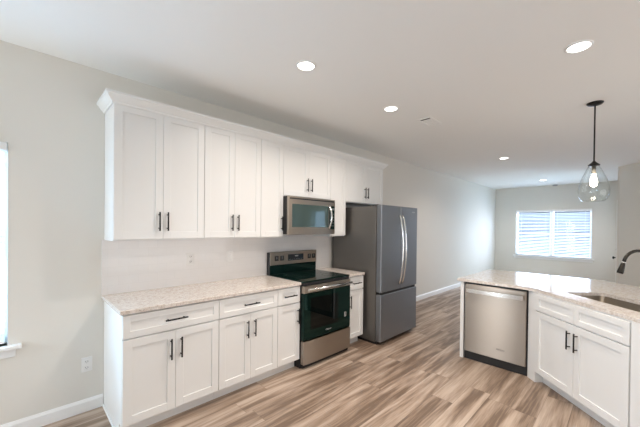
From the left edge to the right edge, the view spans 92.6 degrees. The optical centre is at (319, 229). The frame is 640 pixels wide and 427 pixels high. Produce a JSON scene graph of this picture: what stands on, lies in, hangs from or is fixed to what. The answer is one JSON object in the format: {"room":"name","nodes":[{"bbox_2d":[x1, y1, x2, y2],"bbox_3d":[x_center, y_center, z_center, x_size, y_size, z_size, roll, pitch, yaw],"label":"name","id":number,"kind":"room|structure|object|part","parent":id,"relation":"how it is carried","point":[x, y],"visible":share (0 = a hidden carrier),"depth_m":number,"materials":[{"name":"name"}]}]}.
{"room":"kitchen","nodes":[
{"label":"kitchen","id":0,"kind":"room"},
{"bbox_2d":[0,40,495,424],"bbox_3d":[0.810,0.088,5.198,13.460,2.753,0.160,0,1,-45],"label":"wall","id":1,"kind":"structure","parent":0,"point":[52,123],"depth_m":2.37,"materials":[{"name":"white paint"}]},
{"bbox_2d":[0,142,21,358],"bbox_3d":[-2.532,0.147,1.844,1.054,1.500,0.175,0,1,-45],"label":"window","id":2,"kind":"structure","parent":1,"relation":"in","point":[6,351],"depth_m":2.15,"materials":[{"name":"white paint"}]},
{"bbox_3d":[-2.572,0.104,1.884,0.910,1.415,0.060,0,1,-45],"label":"frame","id":3,"kind":"part","parent":2,"relation":"part of","materials":[{"name":"white paint"}]},
{"bbox_3d":[-2.518,0.827,1.828,1.054,0.028,0.115,0,1,-45],"label":"sill","id":4,"kind":"part","parent":2,"relation":"part of","materials":[{"name":"white paint"}]},
{"bbox_2d":[81,356,91,372],"bbox_3d":[-1.869,1.084,2.451,0.072,0.116,0.010,0,1,-45],"label":"wall outlet","id":5,"kind":"object","parent":1,"relation":"attached to","point":[86,363],"visible":1,"depth_m":2.45,"materials":[{"name":"white plastic"}]},
{"bbox_2d":[104,103,204,240],"bbox_3d":[-1.398,-0.443,2.636,0.696,1.066,0.362,0,1,-45],"label":"upper cabinet","id":6,"kind":"object","parent":1,"relation":"attached to","point":[154,162],"visible":0.92,"depth_m":2.48,"materials":[{"name":"white paint"}]},
{"bbox_3d":[-1.427,-0.436,2.417,0.346,1.032,0.019,0,1,-45],"label":"door","id":7,"kind":"part","parent":6,"relation":"part of","materials":[{"name":"white paint"}]},
{"bbox_3d":[-1.311,-0.062,2.501,0.012,0.155,0.037,0,1,-45],"label":"handle","id":8,"kind":"part","parent":6,"relation":"part of","materials":[{"name":"black metal"}]},
{"bbox_3d":[-1.179,-0.435,2.662,0.346,1.032,0.019,0,1,-45],"label":"door","id":9,"kind":"part","parent":6,"relation":"part of","materials":[{"name":"white paint"}]},
{"bbox_2d":[97,88,387,168],"bbox_3d":[-0.370,-0.978,3.628,3.666,0.077,0.383,0,1,-45],"label":"crown molding","id":10,"kind":"structure","parent":6,"relation":"attached to","point":[109,96],"depth_m":2.79,"materials":[{"name":"white paint"}]},
{"bbox_2d":[101,234,329,294],"bbox_3d":[-0.831,0.507,3.465,2.710,0.910,0.008,0,1,-45],"label":"backsplash","id":11,"kind":"structure","parent":1,"relation":"attached to","point":[126,266],"depth_m":3.00,"materials":[{"name":"white tile"}]},
{"bbox_2d":[187,253,193,264],"bbox_3d":[-1.275,0.296,3.011,0.072,0.116,0.010,0,1,-45],"label":"wall outlet","id":12,"kind":"object","parent":11,"relation":"attached to","point":[190,256],"visible":1,"depth_m":3.01,"materials":[{"name":"white plastic"}]},
{"bbox_2d":[227,251,232,261],"bbox_3d":[-0.972,0.296,3.310,0.072,0.116,0.010,0,1,-45],"label":"light switch","id":13,"kind":"object","parent":11,"relation":"attached to","point":[229,253],"visible":1,"depth_m":3.31,"materials":[{"name":"white plastic"}]},
{"bbox_2d":[0,282,460,426],"bbox_3d":[0.857,1.417,5.147,13.460,0.098,0.014,0,1,-45],"label":"baseboard","id":14,"kind":"structure","parent":1,"relation":"attached to","point":[69,410],"depth_m":2.36,"materials":[{"name":"white paint"}]},
{"bbox_2d":[203,125,260,238],"bbox_3d":[-0.934,-0.441,3.094,0.605,1.066,0.362,0,1,-45],"label":"upper cabinet","id":15,"kind":"object","parent":1,"relation":"attached to","point":[232,161],"visible":0.91,"depth_m":2.96,"materials":[{"name":"white paint"}]},
{"bbox_3d":[-0.947,-0.435,2.892,0.300,1.032,0.019,0,1,-45],"label":"door","id":16,"kind":"part","parent":15,"relation":"part of","materials":[{"name":"white paint"}]},
{"bbox_3d":[-0.847,-0.061,2.959,0.012,0.155,0.037,0,1,-45],"label":"handle","id":17,"kind":"part","parent":15,"relation":"part of","materials":[{"name":"black metal"}]},
{"bbox_3d":[-0.801,-0.061,3.004,0.012,0.155,0.037,0,1,-45],"label":"handle","id":18,"kind":"part","parent":15,"relation":"part of","materials":[{"name":"black metal"}]},
{"bbox_3d":[-0.732,-0.434,3.104,0.300,1.032,0.019,0,1,-45],"label":"door","id":19,"kind":"part","parent":15,"relation":"part of","materials":[{"name":"white paint"}]},
{"bbox_2d":[260,139,283,237],"bbox_3d":[-0.613,-0.441,3.412,0.294,1.066,0.362,0,1,-45],"label":"upper cabinet","id":20,"kind":"object","parent":1,"relation":"attached to","point":[272,153],"visible":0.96,"depth_m":3.31,"materials":[{"name":"white paint"}]},
{"bbox_2d":[283,145,330,199],"bbox_3d":[-0.234,-0.671,3.782,0.761,0.603,0.362,0,1,-45],"label":"upper cabinet","id":21,"kind":"object","parent":1,"relation":"attached to","point":[307,174],"visible":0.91,"depth_m":3.65,"materials":[{"name":"white paint"}]},
{"bbox_3d":[-0.274,-0.665,3.552,0.378,0.569,0.019,0,1,-45],"label":"door","id":22,"kind":"part","parent":21,"relation":"part of","materials":[{"name":"white paint"}]},
{"bbox_2d":[283,196,334,234],"bbox_3d":[-0.198,-0.153,3.742,0.757,0.429,0.470,0,1,-45],"label":"microwave","id":23,"kind":"object","parent":21,"relation":"attached to","point":[301,215],"visible":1,"depth_m":3.56,"materials":[{"name":"silver metal"}]},
{"bbox_3d":[0.127,-0.145,3.785,0.025,0.311,0.074,0,1,-45],"label":"handle","id":24,"kind":"part","parent":23,"relation":"part of","materials":[{"name":"silver metal"}]},
{"bbox_3d":[0.150,-0.141,3.849,0.092,0.290,0.004,0,1,-45],"label":"control panel","id":25,"kind":"part","parent":23,"relation":"part of","materials":[{"name":"black glass"}]},
{"bbox_3d":[-0.004,-0.664,3.819,0.378,0.569,0.019,0,1,-45],"label":"door","id":26,"kind":"part","parent":21,"relation":"part of","materials":[{"name":"white paint"}]},
{"bbox_2d":[313,156,345,235],"bbox_3d":[0.143,-0.439,4.158,0.301,1.066,0.362,0,1,-45],"label":"upper cabinet","id":27,"kind":"object","parent":1,"relation":"attached to","point":[338,166],"visible":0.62,"depth_m":4.08,"materials":[{"name":"white paint"}]},
{"bbox_3d":[0.238,-0.432,4.062,0.299,1.032,0.019,0,1,-45],"label":"door","id":28,"kind":"part","parent":27,"relation":"part of","materials":[{"name":"white paint"}]},
{"bbox_2d":[346,160,382,205],"bbox_3d":[0.569,-0.669,4.574,0.885,0.603,0.362,0,1,-45],"label":"upper cabinet","id":29,"kind":"object","parent":1,"relation":"attached to","point":[364,183],"visible":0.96,"depth_m":4.44,"materials":[{"name":"white paint"}]},
{"bbox_3d":[0.506,-0.663,4.323,0.440,0.569,0.019,0,1,-45],"label":"door","id":30,"kind":"part","parent":29,"relation":"part of","materials":[{"name":"white paint"}]},
{"bbox_3d":[0.821,-0.662,4.634,0.440,0.569,0.019,0,1,-45],"label":"door","id":31,"kind":"part","parent":29,"relation":"part of","materials":[{"name":"white paint"}]},
{"bbox_2d":[0,0,639,188],"bbox_3d":[2.990,-1.306,2.995,13.780,0.120,6.320,0,1,-45],"label":"ceiling","id":32,"kind":"structure","parent":0,"point":[498,77],"depth_m":2.37,"materials":[{"name":"white paint"}]},
{"bbox_2d":[296,60,315,70],"bbox_3d":[-0.109,-1.270,2.384,0.156,0.009,0.156,0,1,-45],"label":"recessed light","id":33,"kind":"object","parent":32,"relation":"in","point":[303,65],"visible":1,"depth_m":2.37,"materials":[{"name":"white paint"}]},
{"bbox_2d":[383,106,398,111],"bbox_3d":[0.749,-1.268,3.229,0.156,0.009,0.156,0,1,-45],"label":"recessed light","id":34,"kind":"object","parent":32,"relation":"in","point":[388,108],"visible":1,"depth_m":3.22,"materials":[{"name":"white paint"}]},
{"bbox_2d":[417,116,440,126],"bbox_3d":[1.289,-1.266,3.607,0.300,0.007,0.170,0,1,-45],"label":"ceiling vent","id":35,"kind":"object","parent":32,"relation":"in","point":[428,121],"visible":1,"depth_m":3.60,"materials":[{"name":"white metal"}]},
{"bbox_2d":[564,40,593,53],"bbox_3d":[1.775,-1.247,2.098,0.156,0.009,0.156,0,1,-45],"label":"recessed light","id":36,"kind":"object","parent":32,"relation":"in","point":[582,45],"visible":1,"depth_m":2.09,"materials":[{"name":"white paint"}]},
{"bbox_2d":[578,100,609,201],"bbox_3d":[2.720,-0.762,3.034,0.246,0.974,0.246,0,1,-45],"label":"pendant light","id":37,"kind":"object","parent":32,"relation":"hanging from","point":[593,182],"visible":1,"depth_m":3.02,"materials":[{"name":"black metal"}]},
{"bbox_2d":[592,165,595,173],"bbox_3d":[2.718,-0.589,3.036,0.034,0.078,0.034,0,1,-45],"label":"socket","id":38,"kind":"object","parent":37,"relation":"attached to","point":[593,166],"depth_m":3.03,"materials":[{"name":"silver"}]},
{"bbox_3d":[2.717,-0.484,3.037,0.060,0.131,0.060,0,1,-45],"label":"bulb","id":39,"kind":"part","parent":37,"relation":"part of","materials":[{"name":"white glass"}]},
{"bbox_3d":[2.722,-0.943,3.033,0.013,0.557,0.013,0,1,-45],"label":"rod","id":40,"kind":"part","parent":37,"relation":"part of","materials":[{"name":"black metal"}]},
{"bbox_2d":[42,286,604,426],"bbox_3d":[2.960,1.566,3.019,13.780,0.120,6.320,0,1,-45],"label":"floor","id":41,"kind":"structure","parent":0,"point":[418,376],"depth_m":2.75,"materials":[{"name":"brown wood"}]},
{"bbox_2d":[102,299,218,426],"bbox_3d":[-1.312,1.023,2.536,0.708,0.884,0.665,0,1,-45],"label":"base cabinet","id":42,"kind":"object","parent":41,"relation":"on","point":[160,364],"visible":0.99,"depth_m":2.30,"materials":[{"name":"white paint"}]},
{"bbox_3d":[-1.603,1.454,2.334,0.012,0.019,0.528,0,1,-45],"label":"shoe moulding","id":43,"kind":"part","parent":42,"relation":"part of","materials":[{"name":"white paint"}]},
{"bbox_3d":[-1.230,1.063,2.214,0.346,0.594,0.019,0,1,-45],"label":"door","id":44,"kind":"part","parent":42,"relation":"part of","materials":[{"name":"white paint"}]},
{"bbox_3d":[-1.102,0.676,2.333,0.693,0.160,0.019,0,1,-45],"label":"drawer","id":45,"kind":"part","parent":42,"relation":"part of","materials":[{"name":"white paint"}]},
{"bbox_3d":[-1.112,0.899,2.290,0.012,0.155,0.037,0,1,-45],"label":"handle","id":46,"kind":"part","parent":42,"relation":"part of","materials":[{"name":"black metal"}]},
{"bbox_3d":[-1.083,0.677,2.314,0.160,0.012,0.037,0,1,-45],"label":"handle","id":47,"kind":"part","parent":42,"relation":"part of","materials":[{"name":"black metal"}]},
{"bbox_3d":[-1.059,0.899,2.342,0.012,0.155,0.037,0,1,-45],"label":"handle","id":48,"kind":"part","parent":42,"relation":"part of","materials":[{"name":"black metal"}]},
{"bbox_3d":[-0.983,1.064,2.459,0.346,0.594,0.019,0,1,-45],"label":"door","id":49,"kind":"part","parent":42,"relation":"part of","materials":[{"name":"white paint"}]},
{"bbox_2d":[102,275,300,315],"bbox_3d":[-0.993,0.566,2.851,1.617,0.030,0.639,0,1,-45],"label":"countertop","id":50,"kind":"structure","parent":42,"relation":"on","point":[127,303],"depth_m":2.62,"materials":[{"name":"beige stone"}]},
{"bbox_2d":[214,289,277,398],"bbox_3d":[-0.842,1.024,3.001,0.610,0.884,0.665,0,1,-45],"label":"base cabinet","id":51,"kind":"object","parent":41,"relation":"on","point":[248,323],"visible":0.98,"depth_m":2.76,"materials":[{"name":"white paint"}]},
{"bbox_3d":[-0.749,1.064,2.690,0.303,0.594,0.019,0,1,-45],"label":"door","id":52,"kind":"part","parent":51,"relation":"part of","materials":[{"name":"white paint"}]},
{"bbox_3d":[-0.636,0.677,2.794,0.607,0.160,0.019,0,1,-45],"label":"drawer","id":53,"kind":"part","parent":51,"relation":"part of","materials":[{"name":"white paint"}]},
{"bbox_3d":[-0.646,0.900,2.750,0.012,0.155,0.037,0,1,-45],"label":"handle","id":54,"kind":"part","parent":51,"relation":"part of","materials":[{"name":"black metal"}]},
{"bbox_3d":[-0.593,0.900,2.802,0.012,0.155,0.037,0,1,-45],"label":"handle","id":55,"kind":"part","parent":51,"relation":"part of","materials":[{"name":"black metal"}]},
{"bbox_3d":[-0.532,1.065,2.904,0.303,0.594,0.019,0,1,-45],"label":"door","id":56,"kind":"part","parent":51,"relation":"part of","materials":[{"name":"white paint"}]},
{"bbox_2d":[272,286,299,374],"bbox_3d":[-0.521,1.024,3.317,0.286,0.884,0.665,0,1,-45],"label":"base cabinet","id":57,"kind":"object","parent":41,"relation":"on","point":[288,326],"visible":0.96,"depth_m":3.11,"materials":[{"name":"white paint"}]},
{"bbox_3d":[-0.320,1.065,3.113,0.283,0.594,0.019,0,1,-45],"label":"door","id":58,"kind":"part","parent":57,"relation":"part of","materials":[{"name":"white paint"}]},
{"bbox_3d":[-0.316,0.678,3.110,0.283,0.160,0.019,0,1,-45],"label":"drawer","id":59,"kind":"part","parent":57,"relation":"part of","materials":[{"name":"white paint"}]},
{"bbox_2d":[267,250,352,368],"bbox_3d":[-0.114,0.874,3.656,0.757,1.180,0.730,0,1,-45],"label":"range","id":60,"kind":"object","parent":41,"relation":"on","point":[324,295],"visible":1,"depth_m":3.47,"materials":[{"name":"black metal"}]},
{"bbox_3d":[-0.324,0.357,3.873,0.752,0.154,0.018,0,1,-45],"label":"control panel","id":61,"kind":"part","parent":60,"relation":"part of","materials":[{"name":"silver metal"}]},
{"bbox_2d":[270,269,348,282],"bbox_3d":[-0.113,0.554,3.655,0.756,0.016,0.580,0,1,-45],"label":"cooktop","id":62,"kind":"object","parent":60,"relation":"in","point":[299,275],"depth_m":3.61,"materials":[{"name":"black glass"}]},
{"bbox_3d":[0.055,1.444,3.482,0.737,0.042,0.055,0,1,-45],"label":"kick plate","id":63,"kind":"part","parent":60,"relation":"part of","materials":[{"name":"black plastic"}]},
{"bbox_3d":[0.079,0.583,3.460,0.745,0.031,0.023,0,1,-45],"label":"vent trim","id":64,"kind":"part","parent":60,"relation":"part of","materials":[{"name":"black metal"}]},
{"bbox_3d":[0.083,1.301,3.454,0.749,0.242,0.057,0,1,-45],"label":"storage drawer","id":65,"kind":"part","parent":60,"relation":"part of","materials":[{"name":"silver metal"}]},
{"bbox_3d":[0.083,0.924,3.455,0.749,0.495,0.045,0,1,-45],"label":"oven door","id":66,"kind":"part","parent":60,"relation":"part of","materials":[{"name":"black glass"}]},
{"bbox_3d":[0.087,0.638,3.452,0.749,0.076,0.048,0,1,-45],"label":"door rail","id":67,"kind":"part","parent":60,"relation":"part of","materials":[{"name":"silver metal"}]},
{"bbox_3d":[0.124,0.634,3.415,0.697,0.028,0.058,0,1,-45],"label":"handle","id":68,"kind":"part","parent":60,"relation":"part of","materials":[{"name":"silver metal"}]},
{"bbox_2d":[349,275,362,342],"bbox_3d":[0.241,1.026,4.070,0.310,0.884,0.665,0,1,-45],"label":"base cabinet","id":69,"kind":"object","parent":41,"relation":"on","point":[356,288],"visible":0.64,"depth_m":3.88,"materials":[{"name":"white paint"}]},
{"bbox_2d":[317,267,364,276],"bbox_3d":[0.243,0.569,4.072,0.318,0.030,0.639,0,1,-45],"label":"countertop","id":70,"kind":"structure","parent":69,"relation":"on","point":[351,273],"depth_m":4.00,"materials":[{"name":"beige stone"}]},
{"bbox_3d":[0.446,0.680,3.863,0.307,0.160,0.019,0,1,-45],"label":"drawer","id":71,"kind":"part","parent":69,"relation":"part of","materials":[{"name":"white paint"}]},
{"bbox_2d":[332,204,416,344],"bbox_3d":[0.821,0.576,4.423,0.912,1.790,0.910,0,1,-45],"label":"refrigerator","id":72,"kind":"object","parent":41,"relation":"on","point":[378,241],"visible":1,"depth_m":4.04,"materials":[{"name":"grey metal"}]},
{"bbox_3d":[0.903,0.249,4.015,0.454,1.110,0.077,0,1,-45],"label":"door","id":73,"kind":"part","parent":72,"relation":"part of","materials":[{"name":"silver metal"}]},
{"bbox_3d":[1.057,1.133,4.184,0.912,0.595,0.077,0,1,-45],"label":"freezer drawer","id":74,"kind":"part","parent":72,"relation":"part of","materials":[{"name":"silver metal"}]},
{"bbox_3d":[1.059,0.822,4.182,0.852,0.028,0.055,0,1,-45],"label":"pocket handle","id":75,"kind":"part","parent":72,"relation":"part of","materials":[{"name":"black plastic"}]},
{"bbox_3d":[1.089,0.277,4.102,0.025,0.940,0.086,0,1,-45],"label":"handle","id":76,"kind":"part","parent":72,"relation":"part of","materials":[{"name":"silver metal"}]},
{"bbox_3d":[1.140,0.277,4.153,0.025,0.940,0.086,0,1,-45],"label":"handle","id":77,"kind":"part","parent":72,"relation":"part of","materials":[{"name":"silver metal"}]},
{"bbox_3d":[1.229,0.249,4.337,0.454,1.110,0.077,0,1,-45],"label":"door","id":78,"kind":"part","parent":72,"relation":"part of","materials":[{"name":"silver metal"}]},
{"bbox_2d":[460,281,465,356],"bbox_3d":[1.867,1.046,3.771,0.618,0.884,0.040,0,1,-45],"label":"end panel","id":79,"kind":"object","parent":41,"relation":"on","point":[462,295],"visible":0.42,"depth_m":3.55,"materials":[{"name":"white paint"}]},
{"bbox_2d":[464,282,528,375],"bbox_3d":[2.070,1.051,3.497,0.654,0.876,0.612,0,1,-45],"label":"dishwasher","id":80,"kind":"object","parent":41,"relation":"on","point":[496,317],"visible":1,"depth_m":3.28,"materials":[{"name":"silver metal"}]},
{"bbox_3d":[1.860,0.695,3.280,0.049,0.042,0.545,0,1,-45],"label":"handle","id":81,"kind":"part","parent":80,"relation":"part of","materials":[{"name":"silver metal"}]},
{"bbox_2d":[527,291,542,381],"bbox_3d":[2.132,1.055,3.061,0.082,0.884,0.163,1,0,-10],"label":"cabinet filler","id":82,"kind":"object","parent":41,"relation":"on","point":[531,373],"visible":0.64,"depth_m":3.04,"materials":[{"name":"white paint"}]},
{"bbox_2d":[534,293,631,426],"bbox_3d":[2.389,1.063,2.527,0.665,0.884,0.912,1,0,0],"label":"base cabinet","id":83,"kind":"object","parent":41,"relation":"on","point":[583,354],"visible":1,"depth_m":2.41,"materials":[{"name":"white paint"}]},
{"bbox_2d":[457,269,639,322],"bbox_3d":[2.437,0.600,3.165,1.676,0.030,2.442,1,0,0],"label":"countertop","id":84,"kind":"structure","parent":83,"relation":"on","point":[568,289],"depth_m":3.10,"materials":[{"name":"beige stone"}]},
{"bbox_2d":[578,295,639,311],"bbox_3d":[2.449,0.727,2.474,0.370,0.212,0.777,1,0,0],"label":"sink","id":85,"kind":"object","parent":84,"relation":"in","point":[635,307],"visible":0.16,"depth_m":2.71,"materials":[{"name":"silver metal"}]},
{"bbox_2d":[617,249,639,273],"bbox_3d":[2.582,0.379,2.490,0.304,0.427,0.137,1,1,20],"label":"faucet","id":86,"kind":"object","parent":84,"relation":"on","point":[621,268],"visible":1,"depth_m":2.48,"materials":[{"name":"brown metal"}]},
{"bbox_3d":[2.585,0.334,2.489,0.252,0.337,0.025,1,0,0],"label":"spout","id":87,"kind":"part","parent":86,"relation":"part of","materials":[{"name":"brown metal"}]},
{"bbox_3d":[2.103,1.094,2.757,0.019,0.594,0.454,1,0,0],"label":"door","id":88,"kind":"part","parent":83,"relation":"part of","materials":[{"name":"white paint"}]},
{"bbox_3d":[2.107,0.707,2.754,0.019,0.160,0.452,1,0,0],"label":"false drawer","id":89,"kind":"part","parent":83,"relation":"part of","materials":[{"name":"white paint"}]},
{"bbox_3d":[2.076,0.931,2.565,0.037,0.155,0.012,1,0,0],"label":"handle","id":90,"kind":"part","parent":83,"relation":"part of","materials":[{"name":"black metal"}]},
{"bbox_3d":[2.076,0.931,2.491,0.037,0.155,0.012,1,0,0],"label":"handle","id":91,"kind":"part","parent":83,"relation":"part of","materials":[{"name":"black metal"}]},
{"bbox_3d":[2.100,1.098,2.301,0.019,0.594,0.454,1,0,0],"label":"door","id":92,"kind":"part","parent":83,"relation":"part of","materials":[{"name":"white paint"}]},
{"bbox_3d":[2.104,0.711,2.297,0.019,0.160,0.452,1,0,0],"label":"false drawer","id":93,"kind":"part","parent":83,"relation":"part of","materials":[{"name":"white paint"}]},
{"bbox_2d":[630,321,639,426],"bbox_3d":[2.409,1.067,2.018,0.623,0.884,0.096,1,0,0],"label":"end panel","id":94,"kind":"object","parent":41,"relation":"on","point":[635,328],"visible":1,"depth_m":2.04,"materials":[{"name":"white paint"}]},
{"bbox_2d":[495,181,617,281],"bbox_3d":[7.819,0.141,7.793,0.160,2.753,6.320,0,1,-45],"label":"wall","id":95,"kind":"structure","parent":0,"point":[568,196],"depth_m":8.64,"materials":[{"name":"white paint"}]},
{"bbox_2d":[513,209,593,262],"bbox_3d":[6.706,0.164,8.866,0.175,1.455,1.880,0,1,-45],"label":"window","id":96,"kind":"structure","parent":95,"relation":"in","point":[551,256],"depth_m":8.82,"materials":[{"name":"white paint"}]},
{"bbox_3d":[6.678,0.821,8.851,0.115,0.028,1.880,0,1,-45],"label":"sill","id":97,"kind":"part","parent":96,"relation":"part of","materials":[{"name":"white paint"}]},
{"bbox_3d":[7.004,0.790,8.553,0.046,0.022,0.850,0,1,-45],"label":"blind rail","id":98,"kind":"part","parent":96,"relation":"part of","materials":[{"name":"white paint"}]},
{"bbox_2d":[616,163,639,286],"bbox_3d":[6.009,0.143,5.318,0.171,2.753,1.738,1,0,0],"label":"wall","id":99,"kind":"structure","parent":0,"point":[628,200],"depth_m":5.88,"materials":[{"name":"white paint"}]},
{"bbox_3d":[6.880,0.138,6.965,2.340,2.753,0.122,0,1,-45],"label":"wall","id":100,"kind":"structure","parent":0,"visible":0},
{"bbox_2d":[612,219,616,282],"bbox_3d":[6.433,0.458,6.635,1.000,2.110,0.117,0,1,-45],"label":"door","id":101,"kind":"structure","parent":100,"relation":"in","point":[613,257],"depth_m":6.28,"materials":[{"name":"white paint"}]},
{"bbox_3d":[6.438,0.458,6.630,1.000,2.110,0.014,0,1,-45],"label":"casing","id":102,"kind":"part","parent":101,"relation":"part of","materials":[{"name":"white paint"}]},
{"label":"outside","id":103,"kind":"structure","parent":0,"visible":0},
{"bbox_3d":[6.706,2.209,7.436,70.000,0.400,55.000,0,1,-45],"label":"lawn","id":104,"kind":"structure","parent":103,"visible":0},
{"bbox_2d":[518,211,589,256],"bbox_3d":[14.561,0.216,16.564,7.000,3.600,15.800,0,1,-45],"label":"window blinds","id":105,"kind":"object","parent":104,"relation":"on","point":[570,213],"visible":0.19,"depth_m":15.19,"materials":[{"name":"plastic"}]}
]}

